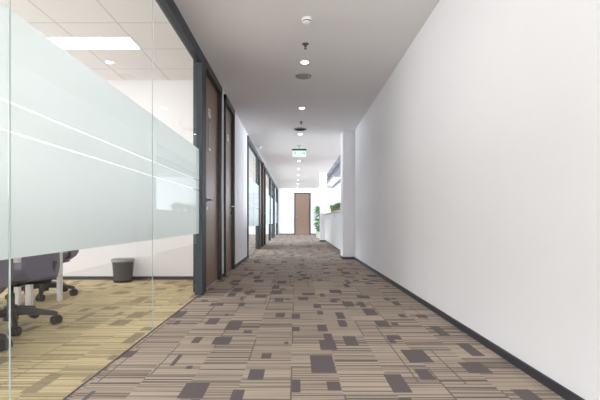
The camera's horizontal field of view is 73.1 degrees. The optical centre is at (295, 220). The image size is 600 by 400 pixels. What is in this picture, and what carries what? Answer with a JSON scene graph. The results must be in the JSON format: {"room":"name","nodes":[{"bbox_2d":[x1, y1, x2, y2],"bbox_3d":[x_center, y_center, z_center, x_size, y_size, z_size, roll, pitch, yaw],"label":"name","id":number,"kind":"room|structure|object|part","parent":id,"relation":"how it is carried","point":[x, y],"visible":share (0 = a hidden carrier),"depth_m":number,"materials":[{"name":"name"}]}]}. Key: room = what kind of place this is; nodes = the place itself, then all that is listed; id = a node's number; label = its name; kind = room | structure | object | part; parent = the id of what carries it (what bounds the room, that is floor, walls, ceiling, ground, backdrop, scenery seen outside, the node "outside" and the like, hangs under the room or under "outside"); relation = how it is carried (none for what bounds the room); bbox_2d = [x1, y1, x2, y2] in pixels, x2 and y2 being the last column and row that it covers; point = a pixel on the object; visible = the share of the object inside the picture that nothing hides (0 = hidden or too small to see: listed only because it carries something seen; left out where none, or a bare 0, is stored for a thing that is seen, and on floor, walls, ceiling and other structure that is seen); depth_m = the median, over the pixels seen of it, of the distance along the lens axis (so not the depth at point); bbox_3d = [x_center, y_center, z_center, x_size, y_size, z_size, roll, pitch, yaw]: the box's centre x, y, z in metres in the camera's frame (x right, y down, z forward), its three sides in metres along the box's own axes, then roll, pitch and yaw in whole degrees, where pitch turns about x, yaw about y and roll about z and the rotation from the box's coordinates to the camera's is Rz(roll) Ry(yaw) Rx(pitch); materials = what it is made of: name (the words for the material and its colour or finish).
{"room":"office corridor","nodes":[
{"label":"office corridor","id":0,"kind":"room"},
{"bbox_2d":[0,0,192,79],"bbox_3d":[-3.380,-2.008,0.985,4.440,0.160,9.170,0,0,0],"label":"ceiling","id":1,"kind":"structure","parent":0,"point":[172,60],"depth_m":4.11,"materials":[{"name":"tile"}]},
{"bbox_2d":[48,37,140,48],"bbox_3d":[-2.340,-1.925,4.400,1.200,0.006,0.296,0,0,0],"label":"light panel","id":2,"kind":"object","parent":1,"relation":"attached to","point":[63,42],"visible":0.59,"depth_m":4.38,"materials":[{"name":"white plastic"}]},
{"bbox_2d":[0,80,192,275],"bbox_3d":[-3.375,-0.638,5.620,4.450,2.900,0.100,0,0,0],"label":"wall","id":3,"kind":"structure","parent":0,"point":[172,99],"depth_m":5.57,"materials":[{"name":"white paint"}]},
{"bbox_2d":[52,276,192,279],"bbox_3d":[-3.375,0.789,5.563,4.450,0.045,0.014,0,0,0],"label":"baseboard","id":4,"kind":"structure","parent":3,"relation":"attached to","point":[64,277],"depth_m":5.56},
{"bbox_2d":[222,89,247,273],"bbox_3d":[-1.100,-0.558,10.030,0.100,2.740,27.260,0,0,0],"label":"wall","id":5,"kind":"structure","parent":0,"point":[241,134],"depth_m":7.55,"materials":[{"name":"white paint"}]},
{"bbox_2d":[0,0,205,399],"bbox_3d":[-1.062,-0.515,0.495,0.085,2.654,8.170,0,0,0],"label":"glass partition","id":6,"kind":"structure","parent":5,"relation":"in","point":[53,199],"depth_m":2.05,"materials":[{"name":"grey glass"}]},
{"bbox_3d":[-1.062,-1.785,0.495,0.085,0.114,8.170,0,0,0],"label":"header rail","id":7,"kind":"part","parent":6,"relation":"part of","materials":[{"name":"grey metal"}]},
{"bbox_3d":[-1.062,-0.458,4.500,0.085,2.540,0.160,0,0,0],"label":"frame post","id":8,"kind":"part","parent":6,"relation":"part of","materials":[{"name":"grey metal"}]},
{"bbox_2d":[193,59,221,291],"bbox_3d":[-1.086,-0.515,5.101,0.148,2.654,1.039,0,0,0],"label":"door","id":9,"kind":"structure","parent":5,"relation":"in","point":[213,87],"depth_m":5.28,"materials":[{"name":"brown wood"}]},
{"bbox_2d":[208,119,210,151],"bbox_3d":[-1.069,-1.048,5.020,0.006,0.380,0.150,0,0,0],"label":"holder","id":10,"kind":"object","parent":9,"relation":"attached to","point":[209,122],"visible":1,"depth_m":5.00,"materials":[{"name":"white plastic"}]},
{"bbox_2d":[224,94,234,275],"bbox_3d":[-1.086,-0.515,6.355,0.148,2.654,0.910,0,0,0],"label":"door","id":11,"kind":"structure","parent":5,"relation":"in","point":[229,112],"depth_m":6.55,"materials":[{"name":"brown wood"}]},
{"bbox_2d":[222,256,247,277],"bbox_3d":[-1.044,0.788,7.180,0.012,0.048,3.120,0,0,0],"label":"baseboard","id":12,"kind":"structure","parent":5,"relation":"attached to","point":[246,257],"depth_m":7.47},
{"bbox_2d":[247,135,259,257],"bbox_3d":[-1.062,-0.515,10.197,0.085,2.654,2.905,0,0,0],"label":"window","id":13,"kind":"structure","parent":5,"relation":"in","point":[253,189],"depth_m":10.10,"materials":[{"name":"grey glass"}]},
{"bbox_3d":[-1.062,-0.458,8.773,0.085,2.540,0.055,0,0,0],"label":"frame post","id":14,"kind":"part","parent":13,"relation":"part of","materials":[{"name":"grey metal"}]},
{"bbox_3d":[-1.062,-1.785,10.197,0.085,0.114,2.905,0,0,0],"label":"header rail","id":15,"kind":"part","parent":13,"relation":"part of","materials":[{"name":"grey metal"}]},
{"bbox_3d":[-1.062,-0.458,11.575,0.085,2.540,0.150,0,0,0],"label":"frame post","id":16,"kind":"part","parent":13,"relation":"part of","materials":[{"name":"grey metal"}]},
{"bbox_2d":[256,157,262,248],"bbox_3d":[-1.086,-0.515,12.140,0.148,2.654,0.960,0,0,0],"label":"door","id":17,"kind":"structure","parent":5,"relation":"in","point":[261,160],"depth_m":12.55,"materials":[{"name":"brown wood"}]},
{"bbox_2d":[263,162,265,245],"bbox_3d":[-1.086,-0.515,13.248,0.148,2.654,0.935,0,0,0],"label":"door","id":18,"kind":"structure","parent":5,"relation":"in","point":[264,166],"depth_m":13.65,"materials":[{"name":"brown wood"}]},
{"bbox_2d":[266,168,270,241],"bbox_3d":[-1.062,-0.515,15.135,0.085,2.654,2.830,0,0,0],"label":"window","id":19,"kind":"structure","parent":5,"relation":"in","point":[268,197],"depth_m":16.25,"materials":[{"name":"grey glass"}]},
{"bbox_3d":[-1.062,-0.458,16.475,0.085,2.540,0.150,0,0,0],"label":"frame post","id":20,"kind":"part","parent":19,"relation":"part of","materials":[{"name":"grey metal"}]},
{"bbox_2d":[271,177,273,238],"bbox_3d":[-1.062,-0.515,17.655,0.085,2.654,2.190,0,0,0],"label":"window","id":21,"kind":"structure","parent":5,"relation":"in","point":[272,180],"depth_m":18.60,"materials":[{"name":"grey glass"}]},
{"bbox_3d":[-1.062,-0.458,18.675,0.085,2.540,0.150,0,0,0],"label":"frame post","id":22,"kind":"part","parent":21,"relation":"part of","materials":[{"name":"grey metal"}]},
{"bbox_2d":[271,182,274,237],"bbox_3d":[-1.086,-0.515,19.235,0.148,2.654,0.950,0,0,0],"label":"door","id":23,"kind":"structure","parent":5,"relation":"in","point":[271,182],"depth_m":19.64,"materials":[{"name":"brown wood"}]},
{"bbox_2d":[275,184,277,234],"bbox_3d":[-1.062,-0.515,21.680,0.085,2.654,3.920,0,0,0],"label":"window","id":24,"kind":"structure","parent":5,"relation":"in","point":[276,188],"depth_m":22.30,"materials":[{"name":"grey glass"}]},
{"bbox_2d":[249,148,268,186],"bbox_3d":[-3.380,-2.008,14.665,4.440,0.160,17.990,0,0,0],"label":"ceiling","id":25,"kind":"structure","parent":0,"point":[252,159],"depth_m":15.02,"materials":[{"name":"paint"}]},
{"bbox_2d":[0,234,564,399],"bbox_3d":[0.900,0.852,10.040,13.000,0.080,27.280,0,0,0],"label":"floor","id":26,"kind":"structure","parent":0,"point":[296,319],"depth_m":2.67,"materials":[{"name":"carpet"}]},
{"bbox_2d":[0,259,13,351],"bbox_3d":[-2.071,0.332,2.378,0.707,0.960,0.654,0,0,6],"label":"office chair","id":27,"kind":"object","parent":26,"relation":"on","point":[4,264],"visible":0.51,"depth_m":2.50,"materials":[{"name":"black plastic"}]},
{"bbox_3d":[-1.797,0.147,2.352,0.157,0.590,0.518,0,0,6],"label":"backrest","id":28,"kind":"part","parent":27,"relation":"part of","materials":[{"name":"purple fabric"}]},
{"bbox_2d":[0,252,62,336],"bbox_3d":[-2.141,0.332,3.089,0.684,0.960,0.654,0,0,-7],"label":"office chair","id":29,"kind":"object","parent":26,"relation":"on","point":[38,269],"visible":0.61,"depth_m":3.02,"materials":[{"name":"black fabric"}]},
{"bbox_3d":[-2.180,0.390,3.068,0.490,0.094,0.500,0,0,-7],"label":"seat","id":30,"kind":"part","parent":29,"relation":"part of","materials":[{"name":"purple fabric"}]},
{"bbox_3d":[-1.878,0.147,3.104,0.157,0.590,0.518,0,0,-7],"label":"backrest","id":31,"kind":"part","parent":29,"relation":"part of","materials":[{"name":"purple fabric"}]},
{"bbox_2d":[13,252,62,305],"bbox_3d":[-3.055,0.442,2.970,1.390,0.740,2.340,0,0,0],"label":"office desk","id":32,"kind":"object","parent":26,"relation":"on","point":[28,288],"visible":0.2,"depth_m":3.87,"materials":[{"name":"white laminate"}]},
{"bbox_3d":[-2.670,0.455,3.880,0.054,0.715,0.040,0,0,0],"label":"leg","id":33,"kind":"part","parent":32,"relation":"part of","materials":[{"name":"white metal"}]},
{"bbox_3d":[-2.540,0.455,3.860,0.054,0.715,0.040,0,0,0],"label":"leg","id":34,"kind":"part","parent":32,"relation":"part of","materials":[{"name":"white metal"}]},
{"bbox_3d":[-2.390,0.455,4.100,0.040,0.715,0.040,0,0,0],"label":"leg","id":35,"kind":"part","parent":32,"relation":"part of","materials":[{"name":"white metal"}]},
{"bbox_2d":[5,250,78,300],"bbox_3d":[-2.685,0.332,4.362,0.654,0.960,0.685,0,0,-6],"label":"office chair","id":36,"kind":"object","parent":26,"relation":"on","point":[67,255],"visible":0.26,"depth_m":4.33,"materials":[{"name":"black plastic"}]},
{"bbox_3d":[-2.698,0.390,4.320,0.500,0.094,0.490,0,0,-6],"label":"seat","id":37,"kind":"part","parent":36,"relation":"part of","materials":[{"name":"purple fabric"}]},
{"bbox_3d":[-2.728,0.147,4.623,0.518,0.590,0.157,0,0,-6],"label":"backrest","id":38,"kind":"part","parent":36,"relation":"part of","materials":[{"name":"purple fabric"}]},
{"bbox_2d":[111,258,134,282],"bbox_3d":[-2.290,0.657,5.368,0.298,0.308,0.295,0,0,0],"label":"basket","id":39,"kind":"object","parent":26,"relation":"on","point":[122,268],"visible":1,"depth_m":5.27,"materials":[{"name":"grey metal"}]},
{"bbox_2d":[312,205,319,237],"bbox_3d":[1.113,0.053,18.896,0.698,1.518,0.702,0,0,0],"label":"floor plant","id":40,"kind":"object","parent":26,"relation":"on","point":[317,209],"visible":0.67,"depth_m":18.78,"materials":[{"name":"green plant"}]},
{"bbox_2d":[325,214,326,241],"bbox_3d":[1.337,0.292,15.275,0.426,1.040,0.836,0,0,0],"label":"storage cabinet","id":41,"kind":"object","parent":26,"relation":"on","point":[326,214],"visible":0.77,"depth_m":14.93,"materials":[{"name":"white laminate"}]},
{"bbox_2d":[327,214,329,243],"bbox_3d":[1.337,0.292,14.437,0.426,1.040,0.836,0,0,0],"label":"storage cabinet","id":42,"kind":"object","parent":26,"relation":"on","point":[327,214],"visible":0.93,"depth_m":14.29,"materials":[{"name":"white laminate"}]},
{"bbox_2d":[329,214,331,244],"bbox_3d":[1.337,0.292,13.599,0.426,1.040,0.836,0,0,0],"label":"storage cabinet","id":43,"kind":"object","parent":26,"relation":"on","point":[329,214],"visible":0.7,"depth_m":13.30,"materials":[{"name":"white laminate"}]},
{"bbox_3d":[1.141,0.265,13.390,0.017,0.975,0.413,0,0,0],"label":"door","id":44,"kind":"part","parent":43,"relation":"part of","materials":[{"name":"white plastic"}]},
{"bbox_2d":[331,213,334,246],"bbox_3d":[1.337,0.292,12.761,0.426,1.040,0.836,0,0,0],"label":"storage cabinet","id":45,"kind":"object","parent":26,"relation":"on","point":[331,213],"visible":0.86,"depth_m":12.49,"materials":[{"name":"white laminate"}]},
{"bbox_3d":[1.141,0.265,12.553,0.017,0.975,0.413,0,0,0],"label":"door","id":46,"kind":"part","parent":45,"relation":"part of","materials":[{"name":"white plastic"}]},
{"bbox_2d":[333,213,336,248],"bbox_3d":[1.337,0.292,11.923,0.426,1.040,0.836,0,0,0],"label":"storage cabinet","id":47,"kind":"object","parent":26,"relation":"on","point":[334,214],"visible":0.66,"depth_m":11.85,"materials":[{"name":"white laminate"}]},
{"bbox_3d":[1.141,0.265,12.133,0.017,0.975,0.413,0,0,0],"label":"door","id":48,"kind":"part","parent":47,"relation":"part of","materials":[{"name":"white plastic"}]},
{"bbox_3d":[1.141,0.265,11.714,0.017,0.975,0.413,0,0,0],"label":"door","id":49,"kind":"part","parent":47,"relation":"part of","materials":[{"name":"white plastic"}]},
{"bbox_2d":[336,212,339,250],"bbox_3d":[1.337,0.292,11.085,0.426,1.040,0.836,0,0,0],"label":"storage cabinet","id":50,"kind":"object","parent":26,"relation":"on","point":[337,213],"visible":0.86,"depth_m":10.99,"materials":[{"name":"white laminate"}]},
{"bbox_3d":[1.141,0.265,11.294,0.017,0.975,0.413,0,0,0],"label":"door","id":51,"kind":"part","parent":50,"relation":"part of","materials":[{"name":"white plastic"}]},
{"bbox_3d":[1.141,0.265,10.877,0.017,0.975,0.413,0,0,0],"label":"door","id":52,"kind":"part","parent":50,"relation":"part of","materials":[{"name":"white plastic"}]},
{"bbox_2d":[339,212,339,248],"bbox_3d":[1.337,0.292,10.247,0.426,1.040,0.836,0,0,0],"label":"storage cabinet","id":53,"kind":"object","parent":26,"relation":"on","point":[339,212],"visible":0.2,"depth_m":10.49,"materials":[{"name":"white laminate"}]},
{"bbox_3d":[1.337,0.292,9.409,0.426,1.040,0.836,0,0,0],"label":"storage cabinet","id":54,"kind":"object","parent":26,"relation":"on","visible":0},
{"bbox_3d":[1.330,-0.245,12.343,0.460,0.035,6.715,0,0,0],"label":"ledge","id":55,"kind":"object","parent":54,"relation":"on","visible":0},
{"bbox_2d":[334,202,339,210],"bbox_3d":[1.231,-0.398,11.124,0.442,0.270,0.480,0,0,0],"label":"potted plant","id":56,"kind":"object","parent":55,"relation":"on","point":[337,205],"visible":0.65,"depth_m":11.04,"materials":[{"name":"green plant"}]},
{"bbox_2d":[249,177,339,233],"bbox_3d":[0.900,-0.863,23.735,13.000,3.350,0.150,0,0,0],"label":"wall","id":57,"kind":"structure","parent":0,"point":[285,195],"depth_m":23.66,"materials":[{"name":"white paint"}]},
{"bbox_2d":[294,193,310,233],"bbox_3d":[0.393,-0.403,23.694,0.955,2.430,0.173,0,0,0],"label":"door","id":58,"kind":"structure","parent":57,"relation":"in","point":[302,201],"depth_m":23.67,"materials":[{"name":"brown wood"}]},
{"bbox_2d":[174,0,439,187],"bbox_3d":[0.055,-1.998,10.030,2.430,0.220,27.260,0,0,0],"label":"ceiling","id":59,"kind":"structure","parent":0,"point":[254,49],"depth_m":4.78,"materials":[{"name":"white paint"}]},
{"bbox_2d":[292,145,305,156],"bbox_3d":[0.085,-1.748,10.200,0.360,0.280,0.060,0,0,0],"label":"exit sign","id":60,"kind":"object","parent":59,"relation":"hanging from","point":[299,152],"visible":1,"depth_m":10.19,"materials":[{"name":"plastic"}]},
{"bbox_3d":[0.085,-1.683,10.200,0.330,0.150,0.014,0,0,0],"label":"light panel","id":61,"kind":"part","parent":60,"relation":"part of","materials":[{"name":"white plastic"}]},
{"bbox_2d":[294,127,306,130],"bbox_3d":[0.090,-1.877,8.350,0.270,0.019,0.270,0,0,0],"label":"ceiling vent","id":62,"kind":"object","parent":59,"relation":"in","point":[299,128],"visible":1,"depth_m":8.31,"materials":[{"name":"black metal"}]},
{"bbox_2d":[295,73,310,78],"bbox_3d":[0.100,-1.877,5.290,0.210,0.021,0.210,0,0,0],"label":"ceiling speaker","id":63,"kind":"object","parent":59,"relation":"attached to","point":[301,75],"visible":1,"depth_m":5.27,"materials":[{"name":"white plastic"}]},
{"bbox_2d":[300,60,309,63],"bbox_3d":[0.107,-1.883,4.820,0.120,0.007,0.120,0,0,0],"label":"recessed light","id":64,"kind":"object","parent":59,"relation":"in","point":[302,61],"visible":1,"depth_m":4.82,"materials":[{"name":"white plastic"}]},
{"bbox_2d":[302,16,312,24],"bbox_3d":[0.105,-1.863,3.790,0.104,0.049,0.104,0,0,0],"label":"smoke detector","id":65,"kind":"object","parent":59,"relation":"attached to","point":[307,20],"visible":1,"depth_m":3.76,"materials":[{"name":"white plastic"}]},
{"bbox_2d":[320,172,326,239],"bbox_3d":[1.075,-0.538,15.885,0.270,2.700,0.330,0,0,0],"label":"wall column","id":66,"kind":"structure","parent":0,"point":[323,175],"depth_m":15.72,"materials":[{"name":"white paint"}]},
{"bbox_2d":[327,156,339,176],"bbox_3d":[4.335,-2.613,15.980,6.130,0.150,15.360,0,0,0],"label":"ceiling","id":67,"kind":"structure","parent":0,"point":[333,166],"depth_m":22.35,"materials":[{"name":"white paint"}]},
{"bbox_2d":[327,162,339,183],"bbox_3d":[1.750,-2.310,16.075,0.216,0.460,15.050,0,0,0],"label":"air duct","id":68,"kind":"object","parent":67,"relation":"hanging from","point":[337,168],"visible":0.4,"depth_m":17.98,"materials":[{"name":"grey metal"}]},
{"bbox_2d":[340,131,354,256],"bbox_3d":[1.192,-0.538,8.740,0.404,2.700,0.480,0,0,0],"label":"wall pillar","id":69,"kind":"structure","parent":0,"point":[347,138],"depth_m":8.50,"materials":[{"name":"white paint"}]},
{"bbox_2d":[340,255,353,258],"bbox_3d":[1.106,0.787,8.734,0.256,0.050,0.492,0,0,0],"label":"baseboard","id":70,"kind":"structure","parent":69,"relation":"attached to","point":[342,257],"depth_m":8.49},
{"bbox_2d":[355,0,599,399],"bbox_3d":[1.314,-0.538,2.450,0.160,2.700,12.100,0,0,0],"label":"wall","id":71,"kind":"structure","parent":0,"point":[477,159],"depth_m":2.50,"materials":[{"name":"white paint"}]},
{"bbox_2d":[354,257,584,399],"bbox_3d":[1.228,0.788,2.445,0.012,0.048,12.090,0,0,0],"label":"baseboard","id":72,"kind":"structure","parent":71,"relation":"attached to","point":[562,391],"depth_m":2.45,"materials":[{"name":"black plastic"}]}
]}

